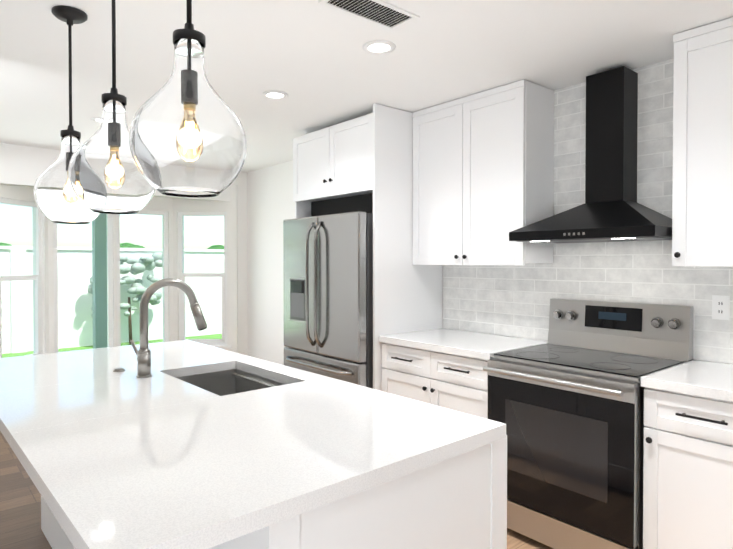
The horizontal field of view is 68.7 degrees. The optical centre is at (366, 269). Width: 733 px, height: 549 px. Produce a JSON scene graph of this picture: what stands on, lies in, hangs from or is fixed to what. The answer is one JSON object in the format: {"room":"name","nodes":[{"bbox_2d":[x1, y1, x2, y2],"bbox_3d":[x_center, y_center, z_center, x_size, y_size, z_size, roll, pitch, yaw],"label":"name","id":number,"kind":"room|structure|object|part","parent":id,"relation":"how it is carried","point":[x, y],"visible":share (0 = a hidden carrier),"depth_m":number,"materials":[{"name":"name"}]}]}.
{"room":"kitchen","nodes":[
{"label":"kitchen","id":0,"kind":"room"},
{"bbox_2d":[0,184,237,357],"bbox_3d":[-2.572,0.181,5.596,2.500,2.280,0.620,-1,1,-40],"label":"window","id":1,"kind":"structure","parent":0,"point":[173,212],"depth_m":5.92,"materials":[{"name":"white paint"}]},
{"bbox_2d":[0,143,247,355],"bbox_3d":[-3.942,0.121,4.157,6.600,2.440,0.120,-1,1,-40],"label":"wall","id":2,"kind":"structure","parent":0,"point":[24,166],"depth_m":5.74,"materials":[{"name":"white paint"}]},
{"bbox_2d":[0,431,553,548],"bbox_3d":[-1.492,1.432,1.289,6.840,0.100,8.590,-1,1,-40],"label":"floor","id":3,"kind":"structure","parent":0,"point":[20,511],"depth_m":2.98,"materials":[{"name":"brown wood"}]},
{"bbox_2d":[41,368,506,548],"bbox_3d":[-0.633,0.931,2.234,0.861,0.874,2.277,-1,1,-41],"label":"kitchen island","id":4,"kind":"object","parent":3,"relation":"on","point":[460,503],"depth_m":1.44,"materials":[{"name":"white wood"}]},
{"bbox_2d":[0,340,251,391],"bbox_3d":[-1.264,0.462,2.662,1.130,0.052,0.850,-1,1,-41],"label":"island countertop","id":5,"kind":"structure","parent":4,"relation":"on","point":[171,357],"depth_m":2.59,"materials":[{"name":"white stone"}]},
{"bbox_3d":[-1.102,0.446,2.388,0.048,0.012,0.048,-1,1,-40],"label":"sink button","id":6,"kind":"part","parent":5,"relation":"part of","materials":[{"name":"silver metal"}]},
{"bbox_2d":[0,357,319,441],"bbox_3d":[-0.783,0.476,2.119,1.130,0.040,0.601,-1,1,-41],"label":"island countertop","id":7,"kind":"structure","parent":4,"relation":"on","point":[21,408],"depth_m":1.95,"materials":[{"name":"white stone"}]},
{"bbox_2d":[130,278,206,377],"bbox_3d":[-0.864,0.245,2.365,0.315,0.415,0.107,-1,1,-40],"label":"faucet","id":8,"kind":"object","parent":7,"relation":"on","point":[143,353],"visible":1,"depth_m":2.27,"materials":[{"name":"silver metal"}]},
{"bbox_2d":[8,376,506,548],"bbox_3d":[-0.294,0.484,1.565,1.130,0.040,0.877,-1,1,-41],"label":"island countertop","id":9,"kind":"structure","parent":4,"relation":"on","point":[210,472],"depth_m":1.35,"materials":[{"name":"white stone"}]},
{"bbox_2d":[283,211,372,388],"bbox_3d":[-0.092,0.472,4.052,0.813,1.718,0.934,-1,1,-40],"label":"fridge","id":10,"kind":"object","parent":3,"relation":"on","point":[328,293],"visible":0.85,"depth_m":3.71,"materials":[{"name":"grey metal"}]},
{"bbox_2d":[293,103,441,390],"bbox_3d":[-0.025,0.125,4.101,0.676,2.434,1.004,-1,1,-40],"label":"surround","id":11,"kind":"object","parent":3,"relation":"on","point":[364,163],"visible":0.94,"depth_m":3.69,"materials":[{"name":"white wood"}]},
{"bbox_2d":[379,328,548,418],"bbox_3d":[0.603,0.895,3.399,0.642,0.914,0.894,-1,1,-40],"label":"base cabinet","id":12,"kind":"object","parent":3,"relation":"on","point":[441,367],"visible":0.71,"depth_m":3.21,"materials":[{"name":"white wood"}]},
{"bbox_2d":[483,298,692,548],"bbox_3d":[1.103,0.771,2.729,0.728,1.180,0.760,-1,1,-40],"label":"range","id":13,"kind":"object","parent":3,"relation":"on","point":[572,418],"visible":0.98,"depth_m":2.56,"materials":[{"name":"silver metal"}]},
{"bbox_2d":[643,388,732,548],"bbox_3d":[1.573,0.931,2.283,0.608,0.874,0.516,-1,1,-40],"label":"base cabinet","id":14,"kind":"object","parent":3,"relation":"on","point":[688,464],"depth_m":2.15,"materials":[{"name":"white wood"}]},
{"bbox_2d":[641,360,732,403],"bbox_3d":[1.823,0.478,1.966,0.628,0.040,1.317,-1,1,-40],"label":"countertop","id":15,"kind":"structure","parent":14,"relation":"on","point":[708,380],"depth_m":2.22,"materials":[{"name":"white stone"}]},
{"bbox_2d":[0,0,732,171],"bbox_3d":[-1.347,-1.116,1.082,6.840,0.120,8.140,-1,1,-40],"label":"ceiling","id":16,"kind":"structure","parent":0,"point":[317,64],"depth_m":2.69,"materials":[{"name":"white paint"}]},
{"bbox_2d":[33,5,100,223],"bbox_3d":[-1.238,-0.633,2.244,0.270,0.876,0.270,-1,1,-40],"label":"pendant light","id":17,"kind":"object","parent":16,"relation":"hanging from","point":[57,200],"visible":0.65,"depth_m":2.17,"materials":[{"name":"black"}]},
{"bbox_3d":[-1.238,-0.379,2.247,0.270,0.367,0.270,-1,1,-40],"label":"lamp shade","id":18,"kind":"part","parent":17,"relation":"part of","materials":[{"name":"clear glass"}]},
{"bbox_2d":[91,117,101,122],"bbox_3d":[-1.930,-1.091,3.933,0.160,0.008,0.160,-1,1,-40],"label":"recessed light","id":19,"kind":"object","parent":16,"relation":"in","point":[97,119],"visible":0.42,"depth_m":3.90,"materials":[{"name":"white"}]},
{"bbox_2d":[68,0,155,213],"bbox_3d":[-0.830,-0.626,1.764,0.270,0.876,0.270,-1,1,-40],"label":"pendant light","id":20,"kind":"object","parent":16,"relation":"hanging from","point":[105,176],"visible":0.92,"depth_m":1.68,"materials":[{"name":"black"}]},
{"bbox_3d":[-0.830,-0.372,1.767,0.270,0.367,0.270,-1,1,-40],"label":"lamp shade","id":21,"kind":"part","parent":20,"relation":"part of","materials":[{"name":"clear glass"}]},
{"bbox_2d":[128,0,246,197],"bbox_3d":[-0.426,-0.620,1.287,0.270,0.876,0.270,-1,1,-40],"label":"pendant light","id":22,"kind":"object","parent":16,"relation":"hanging from","point":[187,136],"visible":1,"depth_m":1.21,"materials":[{"name":"black"}]},
{"bbox_2d":[262,91,287,98],"bbox_3d":[-0.567,-1.083,3.332,0.160,0.008,0.160,-1,1,-40],"label":"recessed light","id":23,"kind":"object","parent":16,"relation":"in","point":[275,94],"visible":1,"depth_m":3.32,"materials":[{"name":"white plastic"}]},
{"bbox_2d":[318,0,419,30],"bbox_3d":[0.017,-1.067,2.204,0.400,0.009,0.175,-1,1,-40],"label":"ceiling vent","id":24,"kind":"object","parent":16,"relation":"in","point":[385,15],"visible":1,"depth_m":2.22,"materials":[{"name":"white metal"}]},
{"bbox_2d":[363,40,395,53],"bbox_3d":[0.061,-1.073,2.593,0.160,0.008,0.160,-1,1,-40],"label":"recessed light","id":25,"kind":"object","parent":16,"relation":"in","point":[379,47],"visible":1,"depth_m":2.58,"materials":[{"name":"white plastic"}]},
{"bbox_2d":[247,160,728,364],"bbox_3d":[1.215,0.134,3.275,0.120,2.440,8.140,-1,1,-40],"label":"wall","id":26,"kind":"structure","parent":0,"point":[270,205],"depth_m":5.89,"materials":[{"name":"white paint"}]},
{"bbox_2d":[412,80,553,264],"bbox_3d":[0.715,-0.556,3.474,0.346,1.054,0.888,-1,1,-40],"label":"upper cabinet","id":27,"kind":"object","parent":26,"relation":"attached to","point":[483,174],"visible":1,"depth_m":3.26,"materials":[{"name":"white wood"}]},
{"bbox_2d":[443,58,732,363],"bbox_3d":[1.528,-0.317,2.800,0.008,1.524,2.981,-1,1,-40],"label":"tile backsplash","id":28,"kind":"structure","parent":26,"relation":"attached to","point":[510,300],"depth_m":3.05,"materials":[{"name":"white tile"}]},
{"bbox_2d":[712,295,729,319],"bbox_3d":[1.707,0.183,2.585,0.004,0.116,0.072,-1,1,-40],"label":"outlet","id":29,"kind":"object","parent":28,"relation":"attached to","point":[720,307],"visible":1,"depth_m":2.58,"materials":[{"name":"white plastic"}]},
{"bbox_2d":[509,66,671,242],"bbox_3d":[1.206,-0.599,2.798,0.476,0.901,0.758,-1,1,-40],"label":"range hood","id":30,"kind":"object","parent":26,"relation":"attached to","point":[611,209],"visible":0.9,"depth_m":2.81,"materials":[{"name":"black metal"}]},
{"bbox_2d":[672,17,732,266],"bbox_3d":[1.683,-0.547,2.356,0.318,1.042,0.516,-1,1,-40],"label":"upper cabinet","id":31,"kind":"object","parent":26,"relation":"attached to","point":[702,213],"visible":1,"depth_m":2.33,"materials":[{"name":"white wood"}]},
{"label":"outside","id":32,"kind":"structure","parent":0,"visible":0},
{"bbox_2d":[2,334,221,357],"bbox_3d":[-6.886,1.334,9.650,20.000,0.100,11.120,-1,1,-40],"label":"lawn","id":33,"kind":"structure","parent":32,"point":[214,336],"depth_m":9.12,"materials":[{"name":"green plant"}]},
{"bbox_2d":[92,213,106,348],"bbox_3d":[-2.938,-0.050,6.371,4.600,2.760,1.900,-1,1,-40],"label":"patio post","id":34,"kind":"object","parent":33,"relation":"on","point":[99,281],"depth_m":6.87,"materials":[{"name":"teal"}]},
{"bbox_2d":[0,242,223,248],"bbox_3d":[-5.334,0.352,9.989,7.658,1.845,1.299,-1,1,-40],"label":"trees","id":35,"kind":"object","parent":33,"relation":"on","point":[126,244],"depth_m":10.34,"materials":[{"name":"green plant"}]},
{"bbox_2d":[0,246,223,353],"bbox_3d":[-5.734,0.469,8.281,20.000,1.670,0.220,-1,1,-40],"label":"fence","id":36,"kind":"object","parent":33,"relation":"on","point":[84,311],"depth_m":9.02,"materials":[{"name":"white"}]},
{"bbox_2d":[88,252,161,344],"bbox_3d":[-4.057,0.485,9.177,1.255,1.604,0.487,-1,1,-40],"label":"shrub","id":37,"kind":"object","parent":33,"relation":"on","point":[143,262],"depth_m":9.17,"materials":[{"name":"green plant"}]}
]}

